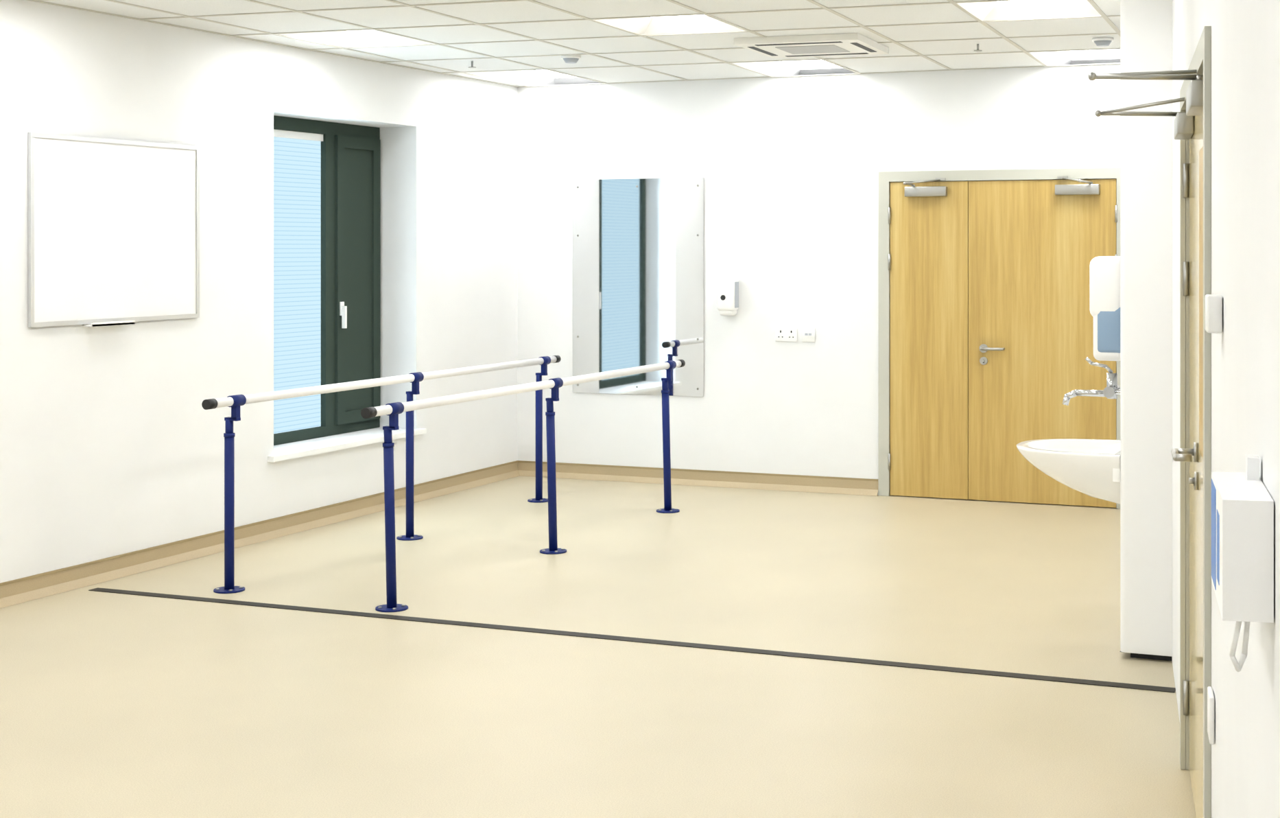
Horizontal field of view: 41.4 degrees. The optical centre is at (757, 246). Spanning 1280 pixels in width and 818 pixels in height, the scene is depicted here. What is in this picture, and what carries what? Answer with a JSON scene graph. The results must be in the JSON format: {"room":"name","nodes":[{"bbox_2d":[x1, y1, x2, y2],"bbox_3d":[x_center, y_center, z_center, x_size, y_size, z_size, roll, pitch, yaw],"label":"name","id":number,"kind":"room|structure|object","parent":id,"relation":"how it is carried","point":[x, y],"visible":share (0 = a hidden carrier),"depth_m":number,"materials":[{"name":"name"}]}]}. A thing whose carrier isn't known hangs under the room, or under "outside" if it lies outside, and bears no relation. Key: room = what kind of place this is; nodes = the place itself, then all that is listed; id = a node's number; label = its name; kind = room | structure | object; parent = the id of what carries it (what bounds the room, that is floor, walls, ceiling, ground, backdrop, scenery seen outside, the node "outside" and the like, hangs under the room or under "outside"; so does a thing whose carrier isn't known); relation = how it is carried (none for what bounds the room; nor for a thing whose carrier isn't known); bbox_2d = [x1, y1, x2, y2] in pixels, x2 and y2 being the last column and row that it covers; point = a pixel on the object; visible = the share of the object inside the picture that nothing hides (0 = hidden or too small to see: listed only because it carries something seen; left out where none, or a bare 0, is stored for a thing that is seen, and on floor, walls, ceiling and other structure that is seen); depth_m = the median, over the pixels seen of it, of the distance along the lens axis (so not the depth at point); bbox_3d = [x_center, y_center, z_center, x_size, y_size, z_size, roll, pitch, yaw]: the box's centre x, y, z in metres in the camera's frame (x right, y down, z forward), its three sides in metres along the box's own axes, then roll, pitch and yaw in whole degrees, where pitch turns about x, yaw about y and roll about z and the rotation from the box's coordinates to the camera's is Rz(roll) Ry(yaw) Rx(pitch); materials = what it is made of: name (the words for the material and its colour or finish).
{"room":"physical therapy room","nodes":[
{"label":"physical therapy room","id":0,"kind":"room"},
{"bbox_2d":[0,0,517,583],"bbox_3d":[-3.821,0.228,6.276,0.400,2.616,11.700,0,0,21],"label":"wall","id":1,"kind":"structure","parent":0,"point":[110,446],"depth_m":8.54,"materials":[{"name":"paint"}]},
{"bbox_2d":[28,132,199,327],"bbox_3d":[-2.954,-0.070,7.861,0.058,0.860,1.094,0,0,21],"label":"whiteboard","id":2,"kind":"object","parent":1,"relation":"attached to","point":[114,224],"visible":1,"depth_m":7.81,"materials":[{"name":"white"}]},
{"bbox_2d":[273,115,380,445],"bbox_3d":[-2.562,0.185,9.682,0.126,1.829,1.368,0,0,21],"label":"window","id":3,"kind":"structure","parent":1,"relation":"in","point":[327,175],"depth_m":9.81,"materials":[{"name":"glass"}]},
{"bbox_2d":[0,460,878,607],"bbox_3d":[-1.542,1.486,5.229,4.606,0.099,11.389,0,0,21],"label":"baseboard","id":4,"kind":"structure","parent":1,"relation":"attached to","point":[32,587],"depth_m":9.71,"materials":[{"name":"plastic"}]},
{"bbox_2d":[267,428,426,461],"bbox_3d":[-2.416,1.117,9.625,0.299,0.029,1.470,0,0,21],"label":"windowsill","id":5,"kind":"structure","parent":0,"point":[280,457],"depth_m":9.41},
{"bbox_2d":[41,0,1120,86],"bbox_3d":[-0.603,-1.205,4.843,8.148,0.250,12.620,0,0,18],"label":"ceiling","id":6,"kind":"structure","parent":0,"point":[523,10],"depth_m":8.32,"materials":[{"name":"tile"}]},
{"bbox_2d":[27,0,1120,87],"bbox_3d":[-0.607,-1.077,4.829,8.854,0.004,13.022,0,0,21],"label":"grid","id":7,"kind":"object","parent":6,"relation":"attached to","point":[1091,2],"depth_m":8.55,"materials":[{"name":"white metal"}]},
{"bbox_2d":[733,32,889,58],"bbox_3d":[0.295,-1.060,8.927,0.696,0.037,0.695,0,0,21],"label":"vent","id":8,"kind":"object","parent":6,"relation":"in","point":[850,44],"depth_m":8.76,"materials":[{"name":"white plastic"}]},
{"bbox_2d":[0,476,1195,817],"bbox_3d":[-0.719,1.536,5.010,7.100,0.001,12.000,0,0,21],"label":"floor","id":9,"kind":"structure","parent":0,"point":[112,704],"depth_m":6.15,"materials":[{"name":"plastic"}]},
{"bbox_2d":[201,355,561,593],"bbox_3d":[-1.846,1.098,8.870,0.136,0.875,3.230,0,0,21],"label":"bar","id":10,"kind":"object","parent":9,"relation":"on","point":[234,401],"visible":0.84,"depth_m":8.60,"materials":[{"name":"blue paint"}]},
{"bbox_2d":[360,359,685,611],"bbox_3d":[-1.041,1.098,8.475,0.136,0.875,3.220,0,0,21],"label":"bar","id":11,"kind":"object","parent":9,"relation":"on","point":[392,409],"visible":1,"depth_m":8.28,"materials":[{"name":"blue paint"}]},
{"bbox_2d":[88,587,1175,692],"bbox_3d":[-0.766,1.534,6.711,4.755,0.002,0.058,0,0,21],"label":"strip","id":12,"kind":"object","parent":9,"relation":"on","point":[592,635],"visible":0.86,"depth_m":6.54,"materials":[{"name":"grey"}]},
{"bbox_2d":[280,0,1120,85],"bbox_3d":[-1.231,-1.115,5.728,4.668,0.070,11.455,0,0,21],"label":"light","id":13,"kind":"object","parent":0,"point":[1022,9],"depth_m":8.99,"materials":[{"name":"white plastic"}]},
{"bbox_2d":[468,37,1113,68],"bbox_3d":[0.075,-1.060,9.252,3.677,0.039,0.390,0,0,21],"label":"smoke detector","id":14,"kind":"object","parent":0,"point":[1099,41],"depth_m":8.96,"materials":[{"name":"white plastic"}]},
{"bbox_2d":[517,63,1120,495],"bbox_3d":[0.586,0.228,10.674,5.409,2.616,0.300,0,0,21],"label":"wall","id":15,"kind":"structure","parent":0,"point":[789,167],"depth_m":10.71,"materials":[{"name":"paint"}]},
{"bbox_2d":[572,177,703,396],"bbox_3d":[-0.786,0.259,11.041,0.946,1.410,0.009,0,0,21],"label":"mirror panel","id":16,"kind":"object","parent":15,"relation":"attached to","point":[638,244],"visible":1,"depth_m":11.04,"materials":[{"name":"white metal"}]},
{"bbox_2d":[716,277,738,315],"bbox_3d":[-0.188,0.314,10.759,0.126,0.245,0.100,0,0,21],"label":"soap dispenser","id":17,"kind":"object","parent":15,"relation":"attached to","point":[727,287],"visible":1,"depth_m":10.72,"materials":[{"name":"white plastic"}]},
{"bbox_2d":[775,327,797,341],"bbox_3d":[0.182,0.553,10.662,0.146,0.086,0.012,0,0,21],"label":"outlet","id":18,"kind":"object","parent":15,"relation":"attached to","point":[781,334],"visible":1,"depth_m":10.66,"materials":[{"name":"white plastic"}]},
{"bbox_2d":[801,327,814,341],"bbox_3d":[0.322,0.553,10.606,0.086,0.086,0.014,0,0,21],"label":"socket","id":19,"kind":"object","parent":15,"relation":"attached to","point":[808,334],"visible":1,"depth_m":10.60,"materials":[{"name":"white plastic"}]},
{"bbox_2d":[878,167,1120,508],"bbox_3d":[1.480,0.535,10.209,1.527,2.000,0.114,0,0,21],"label":"door frame","id":20,"kind":"structure","parent":15,"relation":"attached to","point":[885,178],"depth_m":10.41,"materials":[{"name":"grey paint"}]},
{"bbox_2d":[888,175,1117,507],"bbox_3d":[1.419,0.554,10.054,1.401,1.951,0.328,0,0,21],"label":"back door","id":21,"kind":"structure","parent":15,"relation":"in","point":[992,321],"depth_m":10.19,"materials":[{"name":"brown wood"}]},
{"bbox_2d":[1120,0,1172,660],"bbox_3d":[2.119,0.228,7.959,0.223,2.616,3.642,0,0,21],"label":"wall","id":22,"kind":"structure","parent":0,"point":[1146,25],"depth_m":6.27,"materials":[{"name":"white paint"}]},
{"bbox_2d":[1016,438,1120,504],"bbox_3d":[1.247,0.883,6.647,0.440,0.205,0.520,0,0,21],"label":"basin","id":23,"kind":"object","parent":22,"relation":"attached to","point":[1091,467],"visible":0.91,"depth_m":6.44,"materials":[{"name":"white ceramic"}]},
{"bbox_2d":[1061,356,1120,405],"bbox_3d":[1.328,0.528,6.615,0.268,0.193,0.150,0,0,21],"label":"mixer tap","id":24,"kind":"object","parent":22,"relation":"attached to","point":[1112,389],"visible":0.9,"depth_m":6.60,"materials":[{"name":"silver metal"}]},
{"bbox_2d":[1089,255,1120,360],"bbox_3d":[1.385,0.236,6.582,0.137,0.400,0.300,0,0,21],"label":"dispenser","id":25,"kind":"object","parent":22,"relation":"attached to","point":[1104,271],"visible":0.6,"depth_m":6.45,"materials":[{"name":"white plastic"}]},
{"bbox_2d":[1172,0,1279,817],"bbox_3d":[0.828,0.228,2.365,0.250,2.616,8.459,0,0,12],"label":"wall","id":26,"kind":"structure","parent":0,"point":[1246,33],"depth_m":2.65,"materials":[{"name":"paint"}]},
{"bbox_2d":[1087,69,1203,817],"bbox_3d":[1.014,0.554,4.311,0.312,1.951,1.385,0,0,12],"label":"door","id":27,"kind":"structure","parent":26,"relation":"in","point":[1189,124],"depth_m":4.43,"materials":[{"name":"brown wood"}]},
{"bbox_2d":[1179,26,1211,817],"bbox_3d":[1.171,0.535,4.278,0.144,2.000,1.510,0,0,12],"label":"door frame","id":28,"kind":"structure","parent":26,"relation":"attached to","point":[1201,61],"depth_m":3.72,"materials":[{"name":"grey paint"}]},
{"bbox_2d":[1207,685,1214,744],"bbox_3d":[0.924,0.954,3.441,0.010,0.095,0.090,0,0,12],"label":"switch","id":29,"kind":"object","parent":26,"relation":"attached to","point":[1211,700],"visible":1,"depth_m":3.40,"materials":[{"name":"white plastic"}]},
{"bbox_2d":[1205,294,1222,333],"bbox_3d":[0.858,0.125,3.174,0.028,0.070,0.080,0,0,12],"label":"switch","id":30,"kind":"object","parent":26,"relation":"attached to","point":[1213,302],"visible":1,"depth_m":3.13,"materials":[{"name":"white plastic"}]},
{"bbox_2d":[1211,454,1273,671],"bbox_3d":[0.637,0.410,2.226,0.062,0.252,0.274,0,0,12],"label":"soap dispenser","id":31,"kind":"object","parent":26,"relation":"attached to","point":[1242,507],"visible":1,"depth_m":2.10,"materials":[{"name":"white plastic"}]}
]}

